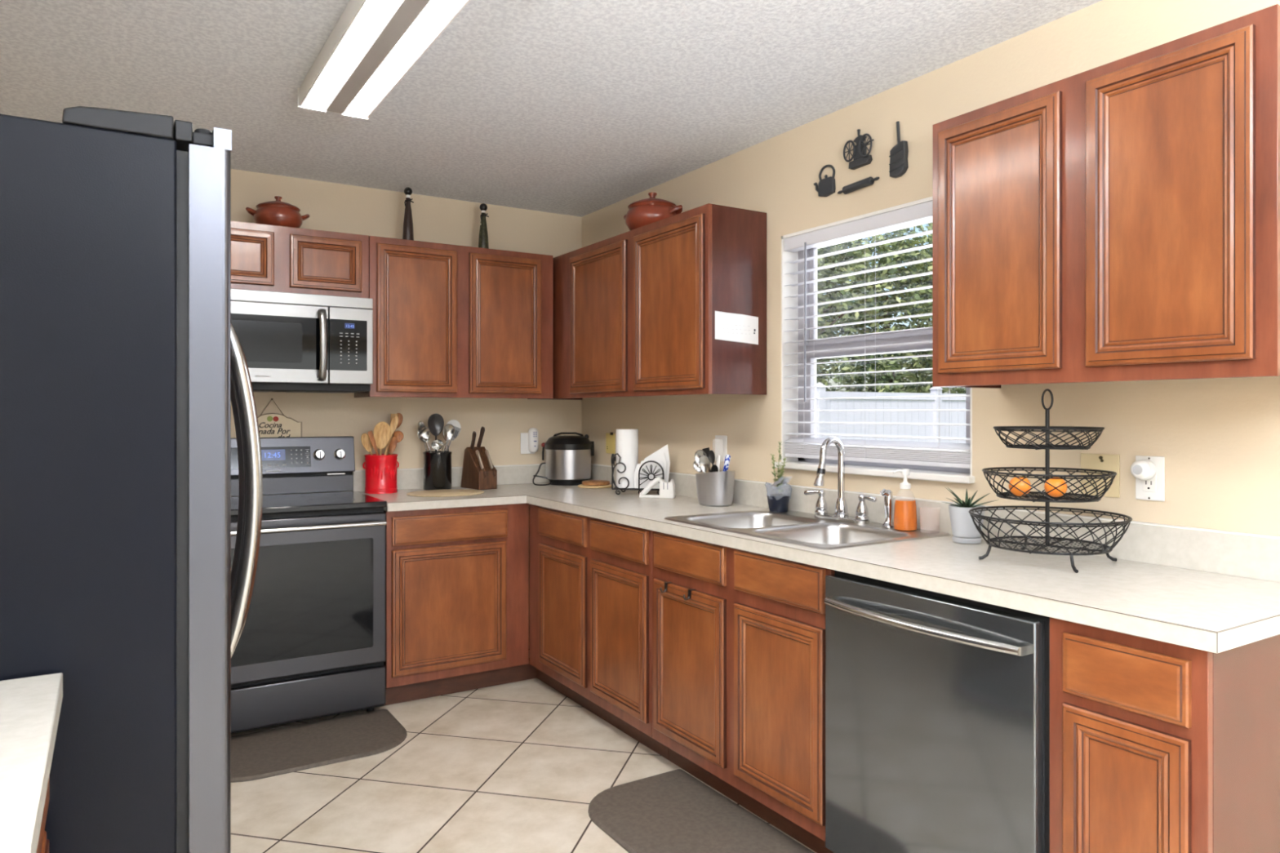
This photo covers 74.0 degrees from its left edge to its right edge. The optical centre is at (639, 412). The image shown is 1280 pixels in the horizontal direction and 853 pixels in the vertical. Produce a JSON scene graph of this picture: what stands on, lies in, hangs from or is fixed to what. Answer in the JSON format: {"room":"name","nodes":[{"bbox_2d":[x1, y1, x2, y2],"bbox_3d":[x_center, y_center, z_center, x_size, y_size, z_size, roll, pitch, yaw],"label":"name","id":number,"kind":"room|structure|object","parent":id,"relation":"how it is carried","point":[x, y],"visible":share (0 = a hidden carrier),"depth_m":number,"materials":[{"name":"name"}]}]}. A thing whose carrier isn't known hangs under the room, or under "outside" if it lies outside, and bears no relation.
{"room":"kitchen","nodes":[
{"label":"kitchen","id":0,"kind":"room"},
{"bbox_2d":[231,168,582,497],"bbox_3d":[-1.672,0.086,4.178,3.350,2.440,0.150,0,0,-32],"label":"wall","id":1,"kind":"structure","parent":0,"point":[330,206],"depth_m":4.41,"materials":[{"name":"beige paint"}]},
{"bbox_2d":[257,398,302,437],"bbox_3d":[-1.745,0.049,4.030,0.264,0.235,0.016,0,0,-32],"label":"sign","id":2,"kind":"object","parent":1,"relation":"attached to","point":[270,424],"visible":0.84,"depth_m":4.04,"materials":[{"name":"beige"}]},
{"bbox_2d":[231,220,368,297],"bbox_3d":[-1.670,-0.680,3.898,0.767,0.301,0.320,0,0,-32],"label":"upper cabinet","id":3,"kind":"object","parent":1,"relation":"attached to","point":[264,257],"visible":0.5,"depth_m":3.80,"materials":[{"name":"brown wood"}]},
{"bbox_2d":[245,195,309,227],"bbox_3d":[-1.653,-0.910,3.883,0.208,0.158,0.208,0,0,13],"label":"casserole","id":4,"kind":"object","parent":3,"relation":"on","point":[278,213],"visible":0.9,"depth_m":3.81,"materials":[{"name":"ceramic"}]},
{"bbox_2d":[253,204,302,227],"bbox_3d":[-1.653,-0.881,3.883,0.208,0.100,0.208,0,0,-32],"label":"bowl","id":5,"kind":"object","parent":4,"relation":"on","point":[278,215],"depth_m":3.80,"materials":[{"name":"ceramic"}]},
{"bbox_2d":[231,288,373,393],"bbox_3d":[-1.638,-0.311,3.845,0.761,0.432,0.431,0,0,-32],"label":"microwave oven","id":6,"kind":"object","parent":3,"relation":"attached to","point":[290,342],"visible":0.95,"depth_m":3.75,"materials":[{"name":"silver"}]},
{"bbox_2d":[339,333,359,364],"bbox_3d":[-1.316,-0.292,3.848,0.086,0.138,0.001,0,0,-32],"label":"print","id":7,"kind":"object","parent":6,"relation":"attached to","point":[348,342],"depth_m":3.85,"materials":[{"name":"grey"}]},
{"bbox_2d":[354,235,553,399],"bbox_3d":[-0.938,-0.453,4.355,0.954,0.756,0.320,0,0,-32],"label":"upper cabinet","id":8,"kind":"object","parent":1,"relation":"attached to","point":[450,321],"visible":0.91,"depth_m":4.21,"materials":[{"name":"brown wood"}]},
{"bbox_2d":[402,187,413,240],"bbox_3d":[-1.150,-0.974,4.214,0.056,0.287,0.056,0,0,-32],"label":"bottle","id":9,"kind":"object","parent":8,"relation":"on","point":[407,233],"visible":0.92,"depth_m":4.20,"materials":[{"name":"grey"}]},
{"bbox_2d":[478,203,488,248],"bbox_3d":[-0.815,-0.960,4.423,0.056,0.259,0.056,0,0,-32],"label":"bottle","id":10,"kind":"object","parent":8,"relation":"on","point":[483,234],"visible":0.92,"depth_m":4.41,"materials":[{"name":"green glass"}]},
{"bbox_2d":[520,432,534,453],"bbox_3d":[-0.626,0.170,4.736,0.085,0.117,0.008,0,0,-32],"label":"outlet plate","id":11,"kind":"object","parent":1,"relation":"attached to","point":[524,436],"visible":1,"depth_m":4.72,"materials":[{"name":"white plastic"}]},
{"bbox_2d":[528,427,537,452],"bbox_3d":[-0.592,0.153,4.731,0.052,0.137,0.034,0,0,-32],"label":"plug","id":12,"kind":"object","parent":1,"relation":"attached to","point":[532,432],"visible":1,"depth_m":4.72,"materials":[{"name":"white plastic"}]},
{"bbox_2d":[231,678,817,852],"bbox_3d":[1.226,1.336,0.328,8.600,0.060,9.750,0,0,-32],"label":"floor","id":13,"kind":"structure","parent":0,"point":[519,766],"depth_m":2.98,"materials":[{"name":"beige tile"}]},
{"bbox_2d":[0,672,62,852],"bbox_3d":[-0.996,0.849,0.850,0.669,0.914,0.607,0,0,-32],"label":"countertop","id":14,"kind":"structure","parent":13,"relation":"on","point":[30,707],"depth_m":1.00,"materials":[{"name":"beige laminate"}]},
{"bbox_2d":[0,106,262,852],"bbox_3d":[-1.254,0.403,1.599,0.992,1.767,0.910,0,0,-32],"label":"refrigerator","id":15,"kind":"object","parent":13,"relation":"on","point":[123,365],"visible":1,"depth_m":1.34,"materials":[{"name":"black metal"}]},
{"bbox_2d":[231,436,386,733],"bbox_3d":[-1.565,0.711,3.709,0.759,1.190,0.698,0,0,-32],"label":"electric range","id":16,"kind":"object","parent":13,"relation":"on","point":[312,643],"visible":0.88,"depth_m":3.54,"materials":[{"name":"black metal"}]},
{"bbox_2d":[262,448,309,466],"bbox_3d":[-1.667,0.210,3.983,0.222,0.072,0.013,0,0,-32],"label":"control panel","id":17,"kind":"object","parent":16,"relation":"attached to","point":[270,457],"depth_m":3.99,"materials":[{"name":"grey"}]},
{"bbox_2d":[231,491,386,515],"bbox_3d":[-1.563,0.394,3.707,0.759,0.025,0.565,0,0,-32],"label":"cooktop","id":18,"kind":"object","parent":16,"relation":"in","point":[308,503],"depth_m":3.63,"materials":[{"name":"black glass"}]},
{"bbox_2d":[231,708,407,782],"bbox_3d":[-1.317,1.300,3.328,0.775,0.012,0.468,0,0,-32],"label":"kitchen mat","id":19,"kind":"object","parent":13,"relation":"on","point":[262,754],"visible":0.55,"depth_m":3.33,"materials":[{"name":"grey rubber"}]},
{"bbox_2d":[383,502,536,705],"bbox_3d":[-0.946,0.868,4.169,0.753,0.876,0.627,0,0,-32],"label":"base cabinet","id":20,"kind":"object","parent":13,"relation":"on","point":[457,579],"visible":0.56,"depth_m":3.89,"materials":[{"name":"brown wood"}]},
{"bbox_2d":[528,503,668,759],"bbox_3d":[-0.020,0.868,3.811,0.627,0.876,1.180,0,0,-32],"label":"base cabinet","id":21,"kind":"object","parent":13,"relation":"on","point":[590,579],"visible":0.56,"depth_m":3.51,"materials":[{"name":"brown wood"}]},
{"bbox_2d":[352,463,1279,653],"bbox_3d":[0.068,0.359,3.044,1.290,0.142,3.610,0,0,-32],"label":"countertop","id":22,"kind":"structure","parent":21,"relation":"on","point":[1215,591],"depth_m":2.17,"materials":[{"name":"beige laminate"}]},
{"bbox_2d":[362,453,399,493],"bbox_3d":[-1.274,0.298,4.182,0.159,0.187,0.160,0,0,-4],"label":"utensil canister","id":23,"kind":"object","parent":22,"relation":"on","point":[380,471],"visible":1,"depth_m":4.12,"materials":[{"name":"red ceramic"}]},
{"bbox_2d":[360,433,373,455],"bbox_3d":[-1.306,0.239,4.162,0.128,0.281,0.016,0,0,-41],"label":"wooden spoon","id":24,"kind":"object","parent":23,"relation":"in","point":[365,438],"visible":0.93,"depth_m":4.14,"materials":[{"name":"brown wood"}]},
{"bbox_2d":[373,421,391,455],"bbox_3d":[-1.269,0.210,4.165,0.072,0.337,0.060,0,0,12],"label":"wooden spoon","id":25,"kind":"object","parent":23,"relation":"in","point":[381,433],"visible":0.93,"depth_m":4.17,"materials":[{"name":"brown wood"}]},
{"bbox_2d":[384,415,398,454],"bbox_3d":[-1.258,0.197,4.217,0.119,0.367,0.016,0,0,-32],"label":"wooden spoon","id":26,"kind":"object","parent":23,"relation":"in","point":[394,421],"visible":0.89,"depth_m":4.24,"materials":[{"name":"brown wood"}]},
{"bbox_2d":[390,415,398,434],"bbox_3d":[-1.228,0.061,4.240,0.044,0.096,0.009,0,0,-32],"label":"bowl","id":27,"kind":"object","parent":26,"relation":"on","point":[394,421],"depth_m":4.24,"materials":[{"name":"brown wood"}]},
{"bbox_2d":[389,436,397,454],"bbox_3d":[-1.234,0.248,4.179,0.077,0.262,0.013,0,0,-24],"label":"wooden spoon","id":28,"kind":"object","parent":23,"relation":"in","point":[393,445],"visible":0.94,"depth_m":4.19,"materials":[{"name":"brown wood"}]},
{"bbox_2d":[387,413,403,454],"bbox_3d":[-1.258,0.190,4.259,0.143,0.379,0.019,0,0,-43],"label":"wooden spoon","id":29,"kind":"object","parent":23,"relation":"in","point":[400,415],"visible":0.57,"depth_m":4.30,"materials":[{"name":"brown wood"}]},
{"bbox_2d":[396,413,403,428],"bbox_3d":[-1.225,0.041,4.291,0.052,0.081,0.017,0,0,-32],"label":"bowl","id":30,"kind":"object","parent":29,"relation":"on","point":[400,416],"depth_m":4.30,"materials":[{"name":"brown wood"}]},
{"bbox_2d":[389,431,404,454],"bbox_3d":[-1.252,0.235,4.224,0.022,0.290,0.160,0,0,44],"label":"wooden spoon","id":31,"kind":"object","parent":23,"relation":"in","point":[398,434],"visible":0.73,"depth_m":4.27,"materials":[{"name":"brown wood"}]},
{"bbox_2d":[393,431,404,443],"bbox_3d":[-1.214,0.121,4.263,0.054,0.062,0.020,0,0,-32],"label":"bowl","id":32,"kind":"object","parent":31,"relation":"on","point":[398,434],"depth_m":4.27,"materials":[{"name":"brown wood"}]},
{"bbox_2d":[422,451,452,490],"bbox_3d":[-1.037,0.295,4.349,0.145,0.193,0.145,0,0,-32],"label":"utensil crock","id":33,"kind":"object","parent":22,"relation":"on","point":[437,465],"visible":0.93,"depth_m":4.29,"materials":[{"name":"black ceramic"}]},
{"bbox_2d":[417,426,431,452],"bbox_3d":[-1.074,0.225,4.327,0.151,0.308,0.040,0,0,-44],"label":"metal ladle","id":34,"kind":"object","parent":33,"relation":"in","point":[424,433],"visible":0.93,"depth_m":4.31,"materials":[{"name":"grey metal"}]},
{"bbox_2d":[417,426,430,442],"bbox_3d":[-1.103,0.111,4.301,0.038,0.079,0.077,0,0,39],"label":"bowl","id":35,"kind":"object","parent":34,"relation":"on","point":[424,433],"depth_m":4.31,"materials":[{"name":"grey metal"}]},
{"bbox_2d":[427,413,444,452],"bbox_3d":[-1.051,0.191,4.363,0.085,0.375,0.024,0,0,-32],"label":"serving spoon","id":36,"kind":"object","parent":33,"relation":"in","point":[435,422],"visible":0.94,"depth_m":4.37,"materials":[{"name":"black plastic"}]},
{"bbox_2d":[427,413,444,435],"bbox_3d":[-1.051,0.061,4.363,0.085,0.116,0.024,0,0,-32],"label":"bowl","id":37,"kind":"object","parent":36,"relation":"on","point":[435,422],"depth_m":4.36,"materials":[{"name":"plastic"}]},
{"bbox_2d":[431,440,443,452],"bbox_3d":[-1.032,0.257,4.309,0.064,0.243,0.033,0,0,-32],"label":"ladle","id":38,"kind":"object","parent":33,"relation":"in","point":[437,445],"visible":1,"depth_m":4.31,"materials":[{"name":"grey metal"}]},
{"bbox_2d":[442,423,454,452],"bbox_3d":[-0.992,0.218,4.344,0.086,0.322,0.026,0,0,-18],"label":"serving spoon","id":39,"kind":"object","parent":33,"relation":"in","point":[448,431],"visible":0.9,"depth_m":4.35,"materials":[{"name":"grey metal"}]},
{"bbox_2d":[442,423,454,440],"bbox_3d":[-0.983,0.101,4.350,0.063,0.088,0.023,0,0,-32],"label":"bowl","id":40,"kind":"object","parent":39,"relation":"on","point":[448,431],"depth_m":4.35,"materials":[{"name":"grey metal"}]},
{"bbox_2d":[443,419,461,452],"bbox_3d":[-1.008,0.208,4.410,0.162,0.344,0.014,0,0,-36],"label":"skimmer","id":41,"kind":"object","parent":33,"relation":"in","point":[455,423],"visible":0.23,"depth_m":4.44,"materials":[{"name":"white metal"}]},
{"bbox_2d":[446,419,461,433],"bbox_3d":[-0.977,0.081,4.433,0.085,0.090,0.012,0,0,-32],"label":"bowl","id":42,"kind":"object","parent":41,"relation":"on","point":[455,423],"depth_m":4.44,"materials":[{"name":"white metal"}]},
{"bbox_2d":[445,426,461,452],"bbox_3d":[-0.992,0.221,4.370,0.145,0.316,0.009,0,0,-27],"label":"slotted turner","id":43,"kind":"object","parent":33,"relation":"in","point":[457,430],"visible":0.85,"depth_m":4.39,"materials":[{"name":"grey metal"}]},
{"bbox_2d":[451,426,461,440],"bbox_3d":[-0.957,0.103,4.389,0.065,0.081,0.008,0,0,-32],"label":"bowl","id":44,"kind":"object","parent":43,"relation":"on","point":[457,430],"depth_m":4.39,"materials":[{"name":"metal"}]},
{"bbox_2d":[406,488,484,497],"bbox_3d":[-0.941,0.389,4.120,0.372,0.006,0.332,0,0,-32],"label":"round board","id":45,"kind":"object","parent":22,"relation":"on","point":[446,492],"visible":1,"depth_m":4.09,"materials":[{"name":"wood"}]},
{"bbox_2d":[460,446,497,489],"bbox_3d":[-0.839,0.285,4.419,0.104,0.214,0.199,0,0,-40],"label":"knife block","id":46,"kind":"object","parent":22,"relation":"on","point":[473,477],"visible":0.94,"depth_m":4.37,"materials":[{"name":"brown wood"}]},
{"bbox_2d":[532,432,594,485],"bbox_3d":[-0.407,0.250,4.658,0.267,0.284,0.310,0,0,26],"label":"rice cooker","id":47,"kind":"object","parent":22,"relation":"on","point":[567,457],"visible":0.99,"depth_m":4.58,"materials":[{"name":"silver metal"}]},
{"bbox_2d":[577,484,611,488],"bbox_3d":[-0.236,0.386,4.483,0.184,0.011,0.184,0,0,-32],"label":"trivet","id":48,"kind":"object","parent":22,"relation":"on","point":[580,486],"visible":0.59,"depth_m":4.41,"materials":[{"name":"brown wood"}]},
{"bbox_2d":[582,480,609,485],"bbox_3d":[-0.233,0.371,4.497,0.148,0.018,0.148,0,0,-32],"label":"trivet","id":49,"kind":"object","parent":48,"relation":"on","point":[589,482],"visible":1,"depth_m":4.44,"materials":[{"name":"brown wood"}]},
{"bbox_2d":[610,453,664,494],"bbox_3d":[0.000,0.289,4.064,0.256,0.197,0.144,0,0,10],"label":"napkin holder","id":50,"kind":"object","parent":22,"relation":"on","point":[613,455],"visible":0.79,"depth_m":4.01,"materials":[{"name":"black metal"}]},
{"bbox_2d":[616,429,638,488],"bbox_3d":[-0.061,0.218,4.083,0.107,0.280,0.108,0,0,-32],"label":"paper towel roll","id":51,"kind":"object","parent":50,"relation":"in","point":[627,440],"visible":0.96,"depth_m":4.04,"materials":[{"name":"white"}]},
{"bbox_2d":[633,461,663,488],"bbox_3d":[0.040,0.294,4.023,0.144,0.128,0.008,0,0,10],"label":"paper napkin","id":52,"kind":"object","parent":50,"relation":"in","point":[646,482],"visible":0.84,"depth_m":4.02,"materials":[{"name":"white"}]},
{"bbox_2d":[640,453,666,480],"bbox_3d":[0.058,0.274,4.036,0.144,0.168,0.009,0,0,12],"label":"paper napkin","id":53,"kind":"object","parent":50,"relation":"in","point":[661,457],"visible":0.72,"depth_m":4.02,"materials":[{"name":"white"}]},
{"bbox_2d":[644,444,670,482],"bbox_3d":[0.073,0.254,4.050,0.144,0.208,0.011,0,0,13],"label":"paper napkin","id":54,"kind":"object","parent":50,"relation":"in","point":[664,449],"visible":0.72,"depth_m":4.04,"materials":[{"name":"white"}]},
{"bbox_2d":[639,476,675,497],"bbox_3d":[0.079,0.344,3.930,0.168,0.095,0.037,0,0,16],"label":"pencil sharpener","id":55,"kind":"object","parent":22,"relation":"on","point":[667,490],"visible":1,"depth_m":3.91,"materials":[{"name":"white plastic"}]},
{"bbox_2d":[695,471,734,506],"bbox_3d":[0.320,0.317,3.622,0.152,0.149,0.195,0,0,-32],"label":"caddy","id":56,"kind":"object","parent":22,"relation":"on","point":[713,488],"visible":1,"depth_m":3.55,"materials":[{"name":"silver metal"}]},
{"bbox_2d":[698,455,710,472],"bbox_3d":[0.281,0.280,3.609,0.064,0.200,0.028,0,0,8],"label":"spoon","id":57,"kind":"object","parent":56,"relation":"in","point":[704,461],"visible":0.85,"depth_m":3.62,"materials":[{"name":"silver metal"}]},
{"bbox_2d":[702,447,711,472],"bbox_3d":[0.299,0.264,3.631,0.071,0.233,0.010,0,0,35],"label":"dark peeler","id":58,"kind":"object","parent":56,"relation":"in","point":[706,451],"visible":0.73,"depth_m":3.64,"materials":[{"name":"black"}]},
{"bbox_2d":[663,509,950,549],"bbox_3d":[0.542,0.475,2.933,0.562,0.176,0.850,0,0,-32],"label":"sink","id":59,"kind":"object","parent":22,"relation":"in","point":[795,527],"visible":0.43,"depth_m":2.94,"materials":[{"name":"silver metal"}]},
{"bbox_2d":[764,440,791,511],"bbox_3d":[0.543,0.247,3.334,0.100,0.279,0.106,0,0,26],"label":"potted herb","id":60,"kind":"object","parent":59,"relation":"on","point":[779,494],"visible":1,"depth_m":3.31,"materials":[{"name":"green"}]},
{"bbox_2d":[766,495,790,511],"bbox_3d":[0.544,0.355,3.337,0.091,0.062,0.089,0,0,-32],"label":"pot","id":61,"kind":"object","parent":60,"relation":"on","point":[775,503],"depth_m":3.30,"materials":[{"name":"blue"}]},
{"bbox_2d":[804,436,876,524],"bbox_3d":[0.685,0.236,3.036,0.160,0.302,0.327,0,0,-32],"label":"kitchen faucet","id":62,"kind":"object","parent":59,"relation":"on","point":[841,514],"visible":1,"depth_m":3.04,"materials":[{"name":"silver metal"}]},
{"bbox_2d":[880,488,893,527],"bbox_3d":[0.840,0.322,2.879,0.053,0.130,0.043,0,0,-32],"label":"sprayer","id":63,"kind":"object","parent":59,"relation":"on","point":[888,499],"visible":0.99,"depth_m":2.87,"materials":[{"name":"silver metal"}]},
{"bbox_2d":[892,468,917,530],"bbox_3d":[0.877,0.286,2.808,0.075,0.201,0.075,0,0,-32],"label":"soap bottle","id":64,"kind":"object","parent":59,"relation":"on","point":[904,509],"visible":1,"depth_m":2.78,"materials":[{"name":"orange"}]},
{"bbox_2d":[943,486,998,543],"bbox_3d":[0.991,0.308,2.571,0.167,0.167,0.135,0,0,-11],"label":"potted succulent","id":65,"kind":"object","parent":22,"relation":"on","point":[964,531],"visible":0.94,"depth_m":2.54,"materials":[{"name":"ceramic"}]},
{"bbox_2d":[948,503,985,537],"bbox_3d":[0.989,0.328,2.572,0.105,0.092,0.105,0,0,-32],"label":"pot","id":66,"kind":"object","parent":65,"relation":"on","point":[962,525],"depth_m":2.54,"materials":[{"name":"grey"}]},
{"bbox_2d":[968,388,1132,573],"bbox_3d":[1.079,0.164,2.251,0.390,0.455,0.390,0,0,-6],"label":"tiered fruit stand","id":67,"kind":"object","parent":22,"relation":"on","point":[1047,429],"visible":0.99,"depth_m":2.21,"materials":[{"name":"black metal"}]},
{"bbox_2d":[1008,475,1031,496],"bbox_3d":[0.998,0.192,2.231,0.054,0.054,0.054,0,0,-32],"label":"orange","id":68,"kind":"object","parent":67,"relation":"in","point":[1022,486],"visible":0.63,"depth_m":2.21,"materials":[{"name":"orange food"}]},
{"bbox_2d":[993,426,1104,449],"bbox_3d":[1.079,0.066,2.251,0.266,0.057,0.266,0,0,-32],"label":"basket","id":69,"kind":"object","parent":67,"relation":"on","point":[1047,430],"depth_m":2.19,"materials":[{"name":"black metal"}]},
{"bbox_2d":[982,466,1116,502],"bbox_3d":[1.079,0.190,2.251,0.322,0.073,0.322,0,0,-32],"label":"basket","id":70,"kind":"object","parent":67,"relation":"on","point":[1031,496],"depth_m":2.19,"materials":[{"name":"black metal"}]},
{"bbox_2d":[968,506,1132,555],"bbox_3d":[1.079,0.311,2.251,0.390,0.087,0.390,0,0,-32],"label":"basket","id":71,"kind":"object","parent":67,"relation":"on","point":[1104,547],"depth_m":2.22,"materials":[{"name":"black metal"}]},
{"bbox_2d":[1044,476,1066,497],"bbox_3d":[1.079,0.192,2.206,0.054,0.054,0.054,0,0,-32],"label":"orange","id":72,"kind":"object","parent":67,"relation":"in","point":[1055,482],"visible":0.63,"depth_m":2.19,"materials":[{"name":"orange food"}]},
{"bbox_2d":[587,768,814,852],"bbox_3d":[0.194,1.300,2.591,0.460,0.012,0.925,0,0,-32],"label":"kitchen mat","id":73,"kind":"object","parent":13,"relation":"on","point":[672,811],"visible":1,"depth_m":2.69,"materials":[{"name":"fabric"}]},
{"bbox_2d":[652,530,834,852],"bbox_3d":[0.538,0.868,2.916,0.627,0.876,0.923,0,0,-32],"label":"base cabinet","id":74,"kind":"object","parent":13,"relation":"on","point":[739,664],"visible":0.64,"depth_m":2.68,"materials":[{"name":"brown wood"}]},
{"bbox_2d":[824,570,1049,852],"bbox_3d":[0.914,0.870,2.223,0.686,0.872,0.642,0,0,-32],"label":"dishwasher","id":75,"kind":"object","parent":13,"relation":"on","point":[937,704],"visible":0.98,"depth_m":2.03,"materials":[{"name":"black metal"}]},
{"bbox_2d":[1049,617,1279,852],"bbox_3d":[1.207,0.868,1.841,0.627,0.876,0.310,0,0,-32],"label":"base cabinet","id":76,"kind":"object","parent":13,"relation":"on","point":[1156,746],"visible":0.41,"depth_m":1.65,"materials":[{"name":"brown wood"}]},
{"bbox_2d":[0,0,1102,217],"bbox_3d":[1.226,-1.184,0.328,8.600,0.100,9.750,0,0,-32],"label":"ceiling","id":77,"kind":"structure","parent":0,"point":[575,108],"depth_m":2.88,"materials":[{"name":"white paint"}]},
{"bbox_2d":[297,0,470,119],"bbox_3d":[-0.769,-1.100,2.510,0.242,0.068,1.225,0,0,-32],"label":"fluorescent ceiling light","id":78,"kind":"object","parent":77,"relation":"attached to","point":[373,45],"visible":1,"depth_m":2.54,"materials":[{"name":"white plastic"}]},
{"bbox_2d":[702,447,710,461],"bbox_3d":[0.287,0.185,3.640,0.041,0.075,0.009,0,0,32],"label":"bowl","id":79,"kind":"object","parent":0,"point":[706,450],"depth_m":3.64,"materials":[{"name":"black"}]},
{"bbox_2d":[582,0,1279,536],"bbox_3d":[1.021,0.086,2.880,0.150,2.440,4.900,0,0,-32],"label":"wall","id":80,"kind":"structure","parent":0,"point":[1218,439],"depth_m":2.64,"materials":[{"name":"beige paint"}]},
{"bbox_2d":[605,432,614,453],"bbox_3d":[-0.166,0.164,4.622,0.022,0.115,0.084,0,0,-32],"label":"wall plate","id":81,"kind":"object","parent":80,"relation":"attached to","point":[610,437],"visible":1,"depth_m":4.62,"materials":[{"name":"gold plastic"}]},
{"bbox_2d":[547,203,766,399],"bbox_3d":[-0.042,-0.453,4.136,0.320,0.756,1.636,0,0,-32],"label":"upper cabinet","id":82,"kind":"object","parent":80,"relation":"attached to","point":[634,310],"visible":0.88,"depth_m":3.63,"materials":[{"name":"brown wood"}]},
{"bbox_2d":[623,192,682,231],"bbox_3d":[0.058,-0.928,3.953,0.255,0.194,0.255,0,0,-8],"label":"casserole","id":83,"kind":"object","parent":82,"relation":"on","point":[646,211],"visible":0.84,"depth_m":3.85,"materials":[{"name":"ceramic"}]},
{"bbox_2d":[625,201,676,231],"bbox_3d":[0.058,-0.892,3.953,0.255,0.122,0.255,0,0,37],"label":"bowl","id":84,"kind":"object","parent":83,"relation":"on","point":[640,214],"depth_m":3.85,"materials":[{"name":"ceramic"}]},
{"bbox_2d":[715,311,758,344],"bbox_3d":[0.394,-0.343,3.441,0.222,0.125,0.004,0,0,-32],"label":"paper note","id":85,"kind":"object","parent":82,"relation":"attached to","point":[735,327],"visible":1,"depth_m":3.44,"materials":[{"name":"white"}]},
{"bbox_2d":[715,435,727,461],"bbox_3d":[0.362,0.159,3.789,0.008,0.115,0.080,0,0,-32],"label":"outlet plate","id":86,"kind":"object","parent":80,"relation":"attached to","point":[721,442],"visible":0.8,"depth_m":3.78,"materials":[{"name":"white plastic"}]},
{"bbox_2d":[352,463,1279,582],"bbox_3d":[0.068,0.340,3.045,1.290,0.104,3.609,0,0,-32],"label":"backsplash","id":87,"kind":"structure","parent":80,"relation":"attached to","point":[1249,555],"depth_m":2.41,"materials":[{"name":"beige laminate"}]},
{"bbox_2d":[813,164,835,196],"bbox_3d":[0.702,-0.881,3.234,0.015,0.120,0.109,0,0,-32],"label":"plaque","id":88,"kind":"object","parent":80,"relation":"attached to","point":[826,187],"visible":1,"depth_m":3.22,"materials":[{"name":"black metal"}]},
{"bbox_2d":[843,128,873,169],"bbox_3d":[0.794,-0.959,3.072,0.030,0.137,0.153,0,0,-32],"label":"plaque","id":89,"kind":"object","parent":80,"relation":"attached to","point":[860,157],"visible":1,"depth_m":3.07,"materials":[{"name":"black metal"}]},
{"bbox_2d":[837,176,879,194],"bbox_3d":[0.791,-0.825,3.085,0.029,0.036,0.200,0,0,-32],"label":"plaque","id":90,"kind":"object","parent":80,"relation":"attached to","point":[868,181],"visible":1,"depth_m":3.07,"materials":[{"name":"black metal"}]},
{"bbox_2d":[774,196,974,484],"bbox_3d":[0.864,-0.248,3.104,0.180,0.942,0.923,0,0,-32],"label":"window","id":91,"kind":"structure","parent":80,"relation":"in","point":[958,475],"depth_m":3.43,"materials":[{"name":"white paint"}]},
{"bbox_2d":[783,200,969,468],"bbox_3d":[0.836,-0.264,3.086,0.063,0.885,0.877,0,0,-32],"label":"window blind","id":92,"kind":"object","parent":91,"relation":"attached to","point":[948,455],"visible":0.73,"depth_m":3.07,"materials":[{"name":"white"}]},
{"bbox_2d":[888,121,908,177],"bbox_3d":[0.889,-0.909,2.926,0.022,0.189,0.070,0,0,-32],"label":"plaque","id":93,"kind":"object","parent":80,"relation":"attached to","point":[899,165],"visible":1,"depth_m":2.92,"materials":[{"name":"black metal"}]},
{"bbox_2d":[1080,453,1119,497],"bbox_3d":[1.265,0.171,2.338,0.008,0.116,0.108,0,0,-32],"label":"blank wall plate","id":94,"kind":"object","parent":80,"relation":"attached to","point":[1106,462],"visible":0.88,"depth_m":2.33,"materials":[{"name":"beige plastic"}]},
{"bbox_2d":[932,4,1279,388],"bbox_3d":[1.188,-0.453,2.162,0.320,0.756,0.854,0,0,-32],"label":"upper cabinet","id":95,"kind":"object","parent":80,"relation":"attached to","point":[1119,220],"visible":1,"depth_m":1.98,"materials":[{"name":"brown wood"}]},
{"bbox_2d":[1135,455,1164,501],"bbox_3d":[1.335,0.171,2.225,0.009,0.116,0.072,0,0,-32],"label":"wall outlet","id":96,"kind":"object","parent":80,"relation":"attached to","point":[1153,489],"visible":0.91,"depth_m":2.21,"materials":[{"name":"white plastic"}]},
{"bbox_2d":[1130,459,1156,479],"bbox_3d":[1.312,0.149,2.219,0.036,0.054,0.056,0,0,-32],"label":"night light","id":97,"kind":"object","parent":96,"relation":"attached to","point":[1143,469],"visible":1,"depth_m":2.21,"materials":[{"name":"white plastic"}]},
{"bbox_2d":[1142,465,1156,492],"bbox_3d":[1.333,0.171,2.223,0.002,0.070,0.034,0,0,-32],"label":"receptacle","id":98,"kind":"object","parent":96,"relation":"attached to","point":[1150,485],"depth_m":2.22,"materials":[{"name":"white paint"}]},
{"label":"outside","id":99,"kind":"structure","parent":0,"visible":0},
{"bbox_3d":[8.794,1.531,28.279,39.800,0.050,50.000,0,0,-32],"label":"lawn","id":100,"kind":"structure","parent":99,"visible":0},
{"bbox_2d":[816,235,897,391],"bbox_3d":[2.176,-1.076,14.309,3.587,5.176,3.701,0,0,-36],"label":"tree","id":101,"kind":"object","parent":100,"relation":"on","point":[858,254],"visible":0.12,"depth_m":13.94,"materials":[{"name":"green plant"}]},
{"bbox_2d":[816,222,965,394],"bbox_3d":[4.688,-1.163,15.998,3.935,5.348,4.034,0,0,-32],"label":"tree","id":102,"kind":"object","parent":100,"relation":"on","point":[925,267],"visible":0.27,"depth_m":15.21,"materials":[{"name":"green plant"}]},
{"bbox_2d":[816,382,965,443],"bbox_3d":[4.657,0.546,12.979,15.000,1.920,0.150,0,0,-32],"label":"vinyl fence","id":103,"kind":"object","parent":100,"relation":"on","point":[949,402],"visible":0.09,"depth_m":12.37,"materials":[{"name":"white"}]},
{"bbox_2d":[897,225,965,393],"bbox_3d":[7.328,-1.419,18.177,4.015,5.860,4.032,0,0,-35],"label":"tree","id":104,"kind":"object","parent":100,"relation":"on","point":[925,242],"visible":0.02,"depth_m":18.61,"materials":[{"name":"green plant"}]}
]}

